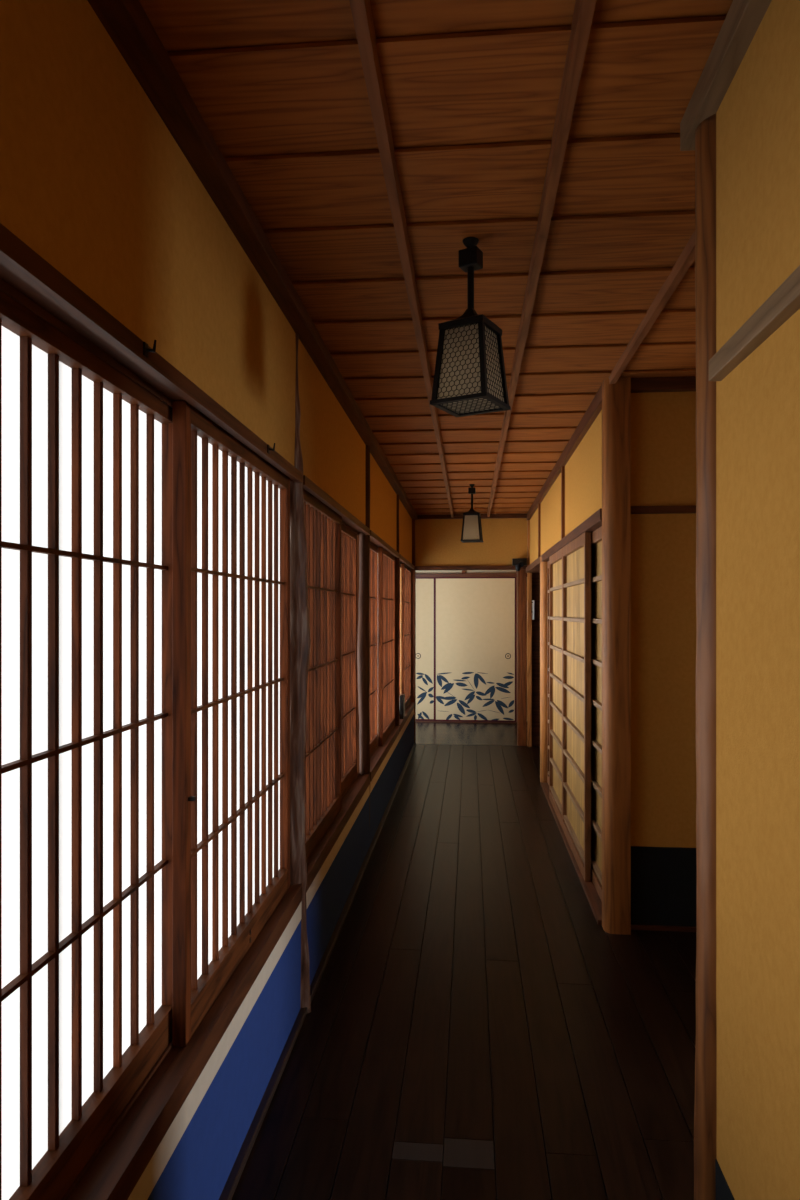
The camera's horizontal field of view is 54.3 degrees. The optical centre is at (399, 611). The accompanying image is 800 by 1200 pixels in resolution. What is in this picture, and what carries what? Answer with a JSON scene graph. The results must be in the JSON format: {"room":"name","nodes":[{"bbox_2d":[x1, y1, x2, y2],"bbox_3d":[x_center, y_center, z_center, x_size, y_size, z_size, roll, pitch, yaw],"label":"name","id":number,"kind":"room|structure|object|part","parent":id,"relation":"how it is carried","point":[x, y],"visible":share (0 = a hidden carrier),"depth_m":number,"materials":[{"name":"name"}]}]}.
{"room":"japanese house corridor","nodes":[
{"label":"japanese house corridor","id":0,"kind":"room"},
{"bbox_2d":[0,0,413,1199],"bbox_3d":[-0.331,0.174,3.243,0.101,2.372,9.600,0,0,5],"label":"wall","id":1,"kind":"structure","parent":0,"point":[94,181],"depth_m":1.60,"materials":[{"name":"beige paint"}]},
{"bbox_2d":[143,340,156,357],"bbox_3d":[-0.436,-0.460,1.360,0.023,0.028,0.016,0,0,5],"label":"wall hook","id":2,"kind":"object","parent":1,"relation":"attached to","point":[146,349],"visible":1,"depth_m":1.36,"materials":[{"name":"black metal"}]},
{"bbox_2d":[0,223,301,482],"bbox_3d":[-0.483,-0.454,1.640,0.125,0.033,2.020,0,0,5],"label":"trim","id":3,"kind":"structure","parent":1,"relation":"attached to","point":[26,277],"depth_m":1.25,"materials":[{"name":"brown wood"}]},
{"bbox_2d":[62,883,301,1199],"bbox_3d":[-0.488,0.946,1.640,0.135,0.055,2.020,0,0,5],"label":"trim","id":4,"kind":"structure","parent":1,"relation":"attached to","point":[118,1163],"depth_m":1.51,"materials":[{"name":"brown wood"}]},
{"bbox_2d":[0,290,171,1199],"bbox_3d":[-0.544,0.237,1.236,0.030,1.372,0.970,0,0,5],"label":"screen","id":5,"kind":"object","parent":4,"relation":"on","point":[86,450],"visible":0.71,"depth_m":1.30,"materials":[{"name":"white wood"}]},
{"bbox_3d":[-0.543,-0.428,1.236,0.028,0.041,0.906,0,0,5],"label":"rail","id":6,"kind":"part","parent":5,"relation":"part of","materials":[{"name":"brown wood"}]},
{"bbox_3d":[-0.543,0.887,1.236,0.028,0.074,0.906,0,0,5],"label":"rail","id":7,"kind":"part","parent":5,"relation":"part of","materials":[{"name":"brown wood"}]},
{"bbox_2d":[172,401,289,1046],"bbox_3d":[-0.420,0.237,2.134,0.042,1.372,0.962,0,0,5],"label":"screen","id":8,"kind":"object","parent":4,"relation":"on","point":[231,506],"visible":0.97,"depth_m":1.97,"materials":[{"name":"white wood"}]},
{"bbox_3d":[-0.426,-0.428,2.135,0.028,0.041,0.898,0,0,5],"label":"rail","id":9,"kind":"part","parent":8,"relation":"part of","materials":[{"name":"brown wood"}]},
{"bbox_3d":[-0.426,0.887,2.135,0.028,0.074,0.898,0,0,5],"label":"rail","id":10,"kind":"part","parent":8,"relation":"part of","materials":[{"name":"brown wood"}]},
{"bbox_2d":[87,0,417,519],"bbox_3d":[-0.289,-0.971,3.239,0.085,0.047,9.600,0,0,5],"label":"trim","id":11,"kind":"structure","parent":1,"relation":"attached to","point":[126,22],"depth_m":1.70,"materials":[{"name":"brown wood"}]},
{"bbox_2d":[267,443,274,453],"bbox_3d":[-0.361,-0.460,2.190,0.023,0.028,0.016,0,0,5],"label":"wall hook","id":12,"kind":"object","parent":1,"relation":"attached to","point":[268,446],"visible":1,"depth_m":2.19,"materials":[{"name":"black metal"}]},
{"bbox_2d":[219,743,415,1199],"bbox_3d":[-0.190,1.349,4.309,0.051,0.022,7.390,0,0,5],"label":"baseboard","id":13,"kind":"structure","parent":1,"relation":"attached to","point":[235,1174],"depth_m":2.42,"materials":[{"name":"brown wood"}]},
{"bbox_2d":[303,475,369,534],"bbox_3d":[-0.310,-0.454,3.562,0.125,0.033,1.760,0,0,5],"label":"trim","id":14,"kind":"structure","parent":1,"relation":"attached to","point":[350,521],"depth_m":3.36,"materials":[{"name":"brown wood"}]},
{"bbox_2d":[306,774,369,891],"bbox_3d":[-0.315,0.946,3.562,0.135,0.055,1.760,0,0,5],"label":"trim","id":15,"kind":"structure","parent":1,"relation":"attached to","point":[352,796],"depth_m":3.40,"materials":[{"name":"brown wood"}]},
{"bbox_2d":[303,488,341,861],"bbox_3d":[-0.331,0.237,3.194,0.030,1.372,0.936,0,0,5],"label":"screen","id":16,"kind":"object","parent":15,"relation":"on","point":[323,525],"visible":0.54,"depth_m":3.26,"materials":[{"name":"brown wood"}]},
{"bbox_3d":[-0.331,-0.428,3.194,0.028,0.041,0.872,0,0,5],"label":"rail","id":17,"kind":"part","parent":16,"relation":"part of","materials":[{"name":"brown wood"}]},
{"bbox_3d":[-0.331,0.887,3.194,0.028,0.074,0.872,0,0,5],"label":"rail","id":18,"kind":"part","parent":16,"relation":"part of","materials":[{"name":"brown wood"}]},
{"bbox_2d":[342,525,356,794],"bbox_3d":[-0.296,0.237,4.000,0.030,1.372,0.836,0,0,5],"label":"screen","id":19,"kind":"object","parent":15,"relation":"on","point":[349,538],"visible":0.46,"depth_m":4.21,"materials":[{"name":"brown wood"}]},
{"bbox_3d":[-0.295,-0.428,4.000,0.028,0.041,0.772,0,0,5],"label":"rail","id":20,"kind":"part","parent":19,"relation":"part of","materials":[{"name":"brown wood"}]},
{"bbox_3d":[-0.295,0.887,4.000,0.028,0.074,0.772,0,0,5],"label":"rail","id":21,"kind":"part","parent":19,"relation":"part of","materials":[{"name":"brown wood"}]},
{"bbox_2d":[357,533,359,774],"bbox_3d":[-0.263,0.240,4.461,0.078,1.440,0.052,0,0,5],"label":"trim","id":22,"kind":"structure","parent":1,"relation":"attached to","point":[358,766],"depth_m":4.43,"materials":[{"name":"brown wood"}]},
{"bbox_2d":[370,726,399,781],"bbox_3d":[-0.151,0.946,5.390,0.135,0.055,1.830,0,0,5],"label":"trim","id":23,"kind":"structure","parent":1,"relation":"attached to","point":[378,755],"depth_m":5.14,"materials":[{"name":"brown wood"}]},
{"bbox_2d":[369,544,377,754],"bbox_3d":[-0.209,0.237,4.966,0.030,1.372,0.926,0,0,5],"label":"screen","id":24,"kind":"object","parent":23,"relation":"on","point":[373,603],"visible":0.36,"depth_m":5.25,"materials":[{"name":"brown wood"}]},
{"bbox_3d":[-0.209,-0.428,4.965,0.028,0.041,0.862,0,0,5],"label":"rail","id":25,"kind":"part","parent":24,"relation":"part of","materials":[{"name":"brown wood"}]},
{"bbox_3d":[-0.209,0.887,4.965,0.028,0.074,0.862,0,0,5],"label":"rail","id":26,"kind":"part","parent":24,"relation":"part of","materials":[{"name":"brown wood"}]},
{"bbox_2d":[378,547,394,745],"bbox_3d":[-0.095,0.237,5.821,0.030,1.372,0.918,0,0,5],"label":"screen","id":27,"kind":"object","parent":23,"relation":"on","point":[386,560],"visible":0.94,"depth_m":5.70,"materials":[{"name":"brown wood"}]},
{"bbox_3d":[-0.095,-0.428,5.821,0.028,0.041,0.854,0,0,5],"label":"rail","id":28,"kind":"part","parent":27,"relation":"part of","materials":[{"name":"brown wood"}]},
{"bbox_3d":[-0.095,0.887,5.821,0.028,0.074,0.854,0,0,5],"label":"rail","id":29,"kind":"part","parent":27,"relation":"part of","materials":[{"name":"brown wood"}]},
{"bbox_2d":[370,530,399,557],"bbox_3d":[-0.146,-0.454,5.390,0.125,0.033,1.830,0,0,5],"label":"trim","id":30,"kind":"structure","parent":1,"relation":"attached to","point":[376,541],"depth_m":5.13,"materials":[{"name":"brown wood"}]},
{"bbox_2d":[399,702,414,730],"bbox_3d":[0.008,0.946,7.168,0.135,0.055,1.660,0,0,5],"label":"trim","id":31,"kind":"structure","parent":1,"relation":"attached to","point":[411,706],"depth_m":7.08,"materials":[{"name":"brown wood"}]},
{"bbox_2d":[399,564,400,712],"bbox_3d":[-0.045,0.237,6.788,0.030,1.372,0.846,0,0,5],"label":"screen","id":32,"kind":"object","parent":31,"relation":"on","point":[400,564],"visible":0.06,"depth_m":7.18,"materials":[{"name":"brown wood"}]},
{"bbox_2d":[400,694,404,718],"bbox_3d":[0.021,0.818,6.765,0.036,0.200,0.160,0,0,5],"label":"box","id":33,"kind":"object","parent":31,"relation":"on","point":[402,696],"visible":1,"depth_m":6.69,"materials":[{"name":"black plastic"}]},
{"bbox_2d":[401,563,410,710],"bbox_3d":[0.061,0.237,7.561,0.030,1.372,0.832,0,0,5],"label":"screen","id":34,"kind":"object","parent":31,"relation":"on","point":[405,570],"visible":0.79,"depth_m":7.50,"materials":[{"name":"brown wood"}]},
{"bbox_3d":[0.061,0.887,7.561,0.028,0.074,0.768,0,0,5],"label":"rail","id":35,"kind":"part","parent":34,"relation":"part of","materials":[{"name":"brown wood"}]},
{"bbox_2d":[399,554,414,568],"bbox_3d":[0.013,-0.454,7.168,0.125,0.033,1.660,0,0,5],"label":"trim","id":36,"kind":"structure","parent":1,"relation":"attached to","point":[402,559],"depth_m":7.03,"materials":[{"name":"brown wood"}]},
{"bbox_2d":[139,0,732,514],"bbox_3d":[1.870,-1.027,3.045,4.620,0.070,9.800,0,0,5],"label":"ceiling","id":37,"kind":"structure","parent":0,"point":[472,88],"depth_m":1.81,"materials":[{"name":"brown wood"}]},
{"bbox_2d":[349,0,453,516],"bbox_3d":[0.108,-0.980,3.198,0.031,0.032,9.590,0,0,5],"label":"trim","id":38,"kind":"structure","parent":37,"relation":"attached to","point":[361,11],"depth_m":1.72,"materials":[{"name":"brown wood"}]},
{"bbox_2d":[430,237,510,416],"bbox_3d":[0.189,-0.770,2.086,0.162,0.445,0.162,0,0,30],"label":"hanging lantern","id":39,"kind":"object","parent":37,"relation":"hanging from","point":[470,375],"visible":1,"depth_m":2.05,"materials":[{"name":"black metal"}]},
{"bbox_3d":[0.159,-0.652,2.034,0.140,0.189,0.018,0,0,30],"label":"glass pane","id":40,"kind":"part","parent":39,"relation":"part of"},
{"bbox_3d":[0.189,-0.876,2.086,0.018,0.142,0.018,0,0,30],"label":"rod","id":41,"kind":"part","parent":39,"relation":"part of","materials":[{"name":"black metal"}]},
{"bbox_3d":[0.189,-0.652,2.086,0.162,0.209,0.162,0,0,30],"label":"frame","id":42,"kind":"part","parent":39,"relation":"part of","materials":[{"name":"black metal"}]},
{"bbox_3d":[0.189,-0.554,2.086,0.134,0.002,0.134,0,0,30],"label":"pane","id":43,"kind":"part","parent":39,"relation":"part of","materials":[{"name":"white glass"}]},
{"bbox_3d":[0.242,-0.652,2.056,0.018,0.189,0.140,0,0,30],"label":"glass pane","id":44,"kind":"part","parent":39,"relation":"part of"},
{"bbox_2d":[460,484,482,542],"bbox_3d":[0.561,-0.770,6.074,0.162,0.445,0.162,0,0,11],"label":"hanging lantern","id":45,"kind":"object","parent":37,"relation":"hanging from","point":[471,525],"visible":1,"depth_m":6.02,"materials":[{"name":"black metal"}]},
{"bbox_3d":[0.549,-0.652,6.014,0.140,0.189,0.018,0,0,11],"label":"glass pane","id":46,"kind":"part","parent":45,"relation":"part of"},
{"bbox_3d":[0.561,-0.652,6.074,0.162,0.209,0.162,0,0,11],"label":"frame","id":47,"kind":"part","parent":45,"relation":"part of","materials":[{"name":"black metal"}]},
{"bbox_2d":[487,0,595,516],"bbox_3d":[0.472,-0.980,3.166,0.031,0.032,9.590,0,0,5],"label":"trim","id":48,"kind":"structure","parent":37,"relation":"attached to","point":[583,13],"depth_m":1.72,"materials":[{"name":"brown wood"}]},
{"bbox_2d":[231,722,695,1199],"bbox_3d":[1.159,1.389,3.962,6.200,0.061,11.500,0,0,5],"label":"floor","id":49,"kind":"structure","parent":0,"point":[472,1030],"depth_m":2.55,"materials":[{"name":"black wood"}]},
{"bbox_2d":[290,333,310,1013],"bbox_3d":[-0.369,0.205,2.671,0.123,2.310,0.115,0,0,44],"label":"log post","id":50,"kind":"object","parent":49,"relation":"on","point":[300,637],"visible":0.45,"depth_m":2.64,"materials":[{"name":"brown wood"}]},
{"bbox_2d":[357,445,369,821],"bbox_3d":[-0.210,0.205,4.457,0.083,2.310,0.080,0,0,-31],"label":"log post","id":51,"kind":"object","parent":49,"relation":"on","point":[363,642],"visible":0.63,"depth_m":4.42,"materials":[{"name":"brown wood"}]},
{"bbox_2d":[395,495,399,725],"bbox_3d":[-0.041,0.205,6.318,0.077,2.310,0.075,0,0,-7],"label":"log post","id":52,"kind":"object","parent":49,"relation":"on","point":[397,563],"visible":0.46,"depth_m":6.29,"materials":[{"name":"brown wood"}]},
{"bbox_2d":[411,519,415,742],"bbox_3d":[0.093,0.205,8.031,0.130,2.310,0.105,0,0,5],"label":"post","id":53,"kind":"object","parent":49,"relation":"on","point":[413,571],"visible":0.29,"depth_m":7.98,"materials":[{"name":"brown wood"}]},
{"bbox_2d":[540,557,547,782],"bbox_3d":[1.188,0.460,6.194,0.140,1.800,0.130,0,0,5],"label":"post","id":54,"kind":"object","parent":49,"relation":"on","point":[543,565],"visible":0.38,"depth_m":6.14,"materials":[{"name":"brown wood"}]},
{"bbox_2d":[602,377,630,934],"bbox_3d":[0.923,0.184,3.333,0.105,2.352,0.085,0,0,5],"label":"post","id":55,"kind":"object","parent":49,"relation":"on","point":[616,398],"visible":0.89,"depth_m":3.29,"materials":[{"name":"brown wood"}]},
{"bbox_2d":[694,114,716,1199],"bbox_3d":[0.620,0.210,1.503,0.108,2.300,0.105,0,0,5],"label":"post","id":56,"kind":"object","parent":49,"relation":"on","point":[705,1107],"visible":0.48,"depth_m":1.48,"materials":[{"name":"brown wood"}]},
{"bbox_2d":[416,570,515,573],"bbox_3d":[0.173,0.184,9.764,3.200,2.352,0.080,0,0,5],"label":"wall","id":57,"kind":"structure","parent":0,"point":[457,571],"depth_m":9.66,"materials":[{"name":"beige paint"}]},
{"bbox_2d":[416,577,433,720],"bbox_3d":[-0.058,0.458,9.711,0.988,1.773,0.023,0,0,5],"label":"sliding door","id":58,"kind":"structure","parent":57,"relation":"in","point":[424,585],"depth_m":9.67,"materials":[{"name":"beige paint"}]},
{"bbox_2d":[416,673,433,718],"bbox_3d":[-0.045,1.040,9.702,0.933,0.606,0.001,0,0,5],"label":"painting","id":59,"kind":"object","parent":58,"relation":"attached to","point":[424,681],"depth_m":9.67,"materials":[{"name":"beige paper"}]},
{"bbox_2d":[416,573,515,576],"bbox_3d":[0.415,-0.452,9.662,2.300,0.044,0.080,0,0,5],"label":"trim","id":60,"kind":"structure","parent":57,"relation":"attached to","point":[452,574],"depth_m":9.58,"materials":[{"name":"brown wood"}]},
{"bbox_2d":[416,720,516,722],"bbox_3d":[0.414,1.353,9.652,2.300,0.014,0.100,0,0,5],"label":"trim","id":61,"kind":"structure","parent":57,"relation":"attached to","point":[416,720],"depth_m":9.59,"materials":[{"name":"brown wood"}]},
{"bbox_2d":[434,577,515,721],"bbox_3d":[0.924,0.458,9.596,0.999,1.773,0.023,0,0,5],"label":"sliding door","id":62,"kind":"structure","parent":57,"relation":"in","point":[475,617],"depth_m":9.59,"materials":[{"name":"beige paint"}]},
{"bbox_2d":[436,672,513,719],"bbox_3d":[0.920,1.039,9.589,0.960,0.604,0.001,0,0,5],"label":"painting","id":63,"kind":"object","parent":62,"relation":"attached to","point":[459,695],"depth_m":9.59,"materials":[{"name":"beige paper"}]},
{"bbox_2d":[516,571,516,721],"bbox_3d":[1.486,0.184,9.560,0.120,2.352,0.090,0,0,5],"label":"trim","id":64,"kind":"structure","parent":57,"relation":"attached to","point":[516,571],"depth_m":9.52,"materials":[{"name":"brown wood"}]},
{"bbox_2d":[415,514,526,565],"bbox_3d":[0.734,-0.739,8.007,1.370,0.546,0.080,0,0,5],"label":"wall","id":65,"kind":"structure","parent":0,"point":[437,541],"depth_m":7.97,"materials":[{"name":"beige paint"}]},
{"bbox_2d":[415,566,526,570],"bbox_3d":[0.708,-0.450,7.999,1.220,0.041,0.110,0,0,5],"label":"trim","id":66,"kind":"structure","parent":65,"relation":"attached to","point":[417,568],"depth_m":7.95,"materials":[{"name":"brown wood"}]},
{"bbox_2d":[418,514,526,518],"bbox_3d":[0.715,-0.973,7.965,1.200,0.042,0.065,0,0,5],"label":"trim","id":67,"kind":"structure","parent":65,"relation":"attached to","point":[456,516],"depth_m":7.94,"materials":[{"name":"brown wood"}]},
{"bbox_2d":[512,558,526,570],"bbox_3d":[1.204,-0.476,7.854,0.145,0.128,0.086,0,0,5],"label":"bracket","id":68,"kind":"object","parent":65,"relation":"attached to","point":[518,563],"visible":1,"depth_m":7.84,"materials":[{"name":"black plastic"}]},
{"bbox_3d":[1.186,-0.441,7.845,0.060,0.058,0.060,0,0,5],"label":"spout","id":69,"kind":"part","parent":68,"relation":"part of","materials":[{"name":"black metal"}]},
{"bbox_2d":[530,410,601,563],"bbox_3d":[1.159,-0.726,5.639,0.100,0.572,4.560,0,0,5],"label":"wall","id":70,"kind":"structure","parent":0,"point":[583,470],"depth_m":4.50,"materials":[{"name":"beige paint"}]},
{"bbox_2d":[517,570,526,745],"bbox_3d":[1.244,0.465,7.961,0.090,1.790,0.080,0,0,5],"label":"trim","id":71,"kind":"structure","parent":70,"relation":"attached to","point":[521,575],"depth_m":7.92,"materials":[{"name":"brown wood"}]},
{"bbox_2d":[527,520,531,746],"bbox_3d":[1.309,0.214,7.885,0.042,2.292,0.060,0,0,5],"label":"trim","id":72,"kind":"structure","parent":70,"relation":"attached to","point":[529,575],"depth_m":7.86,"materials":[{"name":"brown wood"}]},
{"bbox_2d":[532,600,534,619],"bbox_3d":[1.323,-0.021,7.877,0.074,0.195,0.024,0,0,25],"label":"controller","id":73,"kind":"object","parent":70,"relation":"attached to","point":[533,601],"visible":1,"depth_m":7.86,"materials":[{"name":"white plastic"}]},
{"bbox_2d":[532,573,539,745],"bbox_3d":[1.684,0.184,7.018,0.900,2.352,1.880,0,0,5],"label":"doorway","id":74,"kind":"structure","parent":70,"relation":"in","point":[535,576],"depth_m":7.91,"materials":[{"name":"brown wood"}]},
{"bbox_2d":[538,504,540,556],"bbox_3d":[1.204,-0.691,6.689,0.037,0.482,0.060,0,0,5],"label":"trim","id":75,"kind":"structure","parent":70,"relation":"attached to","point":[539,505],"depth_m":6.66,"materials":[{"name":"brown wood"}]},
{"bbox_2d":[547,561,548,784],"bbox_3d":[1.144,0.470,5.826,0.030,1.733,0.590,0,0,5],"label":"sliding door","id":76,"kind":"structure","parent":70,"relation":"in","point":[548,561],"depth_m":6.09,"materials":[{"name":"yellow wood"}]},
{"bbox_2d":[549,548,561,826],"bbox_3d":[1.052,0.470,5.207,0.030,1.733,0.800,0,0,5],"label":"sliding door","id":77,"kind":"structure","parent":70,"relation":"in","point":[555,560],"depth_m":5.33,"materials":[{"name":"beige paper"}]},
{"bbox_3d":[1.051,1.310,5.207,0.029,0.055,0.732,0,0,5],"label":"rail","id":78,"kind":"part","parent":77,"relation":"part of","materials":[{"name":"brown wood"}]},
{"bbox_3d":[1.051,-0.368,5.207,0.029,0.056,0.732,0,0,5],"label":"rail","id":79,"kind":"part","parent":77,"relation":"part of","materials":[{"name":"brown wood"}]},
{"bbox_3d":[1.062,0.472,5.206,0.007,1.629,0.732,0,0,5],"label":"board panel","id":80,"kind":"part","parent":77,"relation":"part of","materials":[{"name":"beige paper"}]},
{"bbox_2d":[561,466,564,538],"bbox_3d":[1.051,-0.691,4.986,0.037,0.482,0.060,0,0,5],"label":"trim","id":81,"kind":"structure","parent":70,"relation":"attached to","point":[562,467],"depth_m":4.96,"materials":[{"name":"brown wood"}]},
{"bbox_2d":[526,508,601,572],"bbox_3d":[1.140,-0.423,5.641,0.138,0.053,4.540,0,0,5],"label":"trim","id":82,"kind":"structure","parent":70,"relation":"attached to","point":[594,521],"depth_m":4.34,"materials":[{"name":"brown wood"}]},
{"bbox_2d":[527,385,601,519],"bbox_3d":[1.108,-0.960,5.623,0.058,0.068,4.600,0,0,5],"label":"trim","id":83,"kind":"structure","parent":70,"relation":"attached to","point":[595,407],"depth_m":4.42,"materials":[{"name":"brown wood"}]},
{"bbox_2d":[562,532,590,881],"bbox_3d":[0.973,0.470,4.333,0.030,1.733,0.945,0,0,5],"label":"sliding door","id":84,"kind":"structure","parent":70,"relation":"in","point":[576,555],"depth_m":4.25,"materials":[{"name":"beige paper"}]},
{"bbox_3d":[0.973,1.310,4.333,0.029,0.055,0.877,0,0,5],"label":"rail","id":85,"kind":"part","parent":84,"relation":"part of","materials":[{"name":"brown wood"}]},
{"bbox_3d":[0.973,-0.368,4.333,0.029,0.056,0.877,0,0,5],"label":"rail","id":86,"kind":"part","parent":84,"relation":"part of","materials":[{"name":"brown wood"}]},
{"bbox_3d":[0.984,0.472,4.332,0.007,1.629,0.877,0,0,5],"label":"board panel","id":87,"kind":"part","parent":84,"relation":"part of","materials":[{"name":"beige paper"}]},
{"bbox_2d":[591,526,601,901],"bbox_3d":[0.963,0.470,3.807,0.030,1.733,0.845,0,0,5],"label":"sliding door","id":88,"kind":"structure","parent":70,"relation":"in","point":[596,536],"depth_m":3.85,"materials":[{"name":"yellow wood"}]},
{"bbox_3d":[0.963,1.310,3.807,0.029,0.055,0.777,0,0,5],"label":"rail","id":89,"kind":"part","parent":88,"relation":"part of","materials":[{"name":"brown wood"}]},
{"bbox_3d":[0.963,-0.368,3.807,0.029,0.056,0.777,0,0,5],"label":"rail","id":90,"kind":"part","parent":88,"relation":"part of","materials":[{"name":"brown wood"}]},
{"bbox_2d":[541,782,601,924],"bbox_3d":[1.055,1.349,4.750,0.147,0.022,2.750,0,0,5],"label":"trim","id":91,"kind":"structure","parent":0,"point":[594,900],"depth_m":3.85,"materials":[{"name":"brown wood"}]},
{"bbox_2d":[631,391,696,926],"bbox_3d":[1.515,0.174,3.341,1.180,2.372,0.075,0,0,5],"label":"wall","id":92,"kind":"structure","parent":0,"point":[663,424],"depth_m":3.34,"materials":[{"name":"beige paint"}]},
{"bbox_2d":[631,376,695,392],"bbox_3d":[1.502,-0.968,3.307,1.200,0.052,0.085,0,0,5],"label":"trim","id":93,"kind":"structure","parent":92,"relation":"attached to","point":[688,383],"depth_m":3.30,"materials":[{"name":"brown wood"}]},
{"bbox_2d":[631,505,695,513],"bbox_3d":[1.512,-0.436,3.316,1.180,0.031,0.065,0,0,5],"label":"trim","id":94,"kind":"structure","parent":92,"relation":"attached to","point":[692,508],"depth_m":3.32,"materials":[{"name":"brown wood"}]},
{"bbox_2d":[631,925,695,931],"bbox_3d":[1.511,1.351,3.305,1.180,0.018,0.027,0,0,5],"label":"baseboard","id":95,"kind":"structure","parent":92,"relation":"attached to","point":[633,927],"depth_m":3.33,"materials":[{"name":"brown wood"}]},
{"bbox_2d":[715,0,799,1199],"bbox_3d":[0.483,0.174,-0.088,0.062,2.372,3.110,0,0,5],"label":"wall","id":96,"kind":"structure","parent":0,"point":[758,115],"depth_m":1.24,"materials":[{"name":"beige paint"}]},
{"bbox_2d":[680,0,771,150],"bbox_3d":[0.462,-0.965,-0.026,0.075,0.058,3.230,0,0,5],"label":"trim","id":97,"kind":"structure","parent":96,"relation":"attached to","point":[743,18],"depth_m":1.35,"materials":[{"name":"brown wood"}]},
{"bbox_2d":[709,265,799,380],"bbox_3d":[0.447,-0.445,-0.098,0.032,0.039,3.085,0,0,5],"label":"trim","id":98,"kind":"structure","parent":96,"relation":"attached to","point":[784,302],"depth_m":1.20,"materials":[{"name":"brown wood"}]},
{"bbox_3d":[2.295,0.184,2.299,3.100,2.352,2.010,0,0,5],"label":"wall","id":99,"kind":"structure","parent":0,"visible":0},
{"bbox_2d":[608,230,695,383],"bbox_3d":[0.821,-0.980,2.436,0.031,0.032,1.860,0,0,5],"label":"trim","id":100,"kind":"structure","parent":99,"relation":"attached to","point":[687,256],"depth_m":2.47,"materials":[{"name":"brown wood"}]}
]}

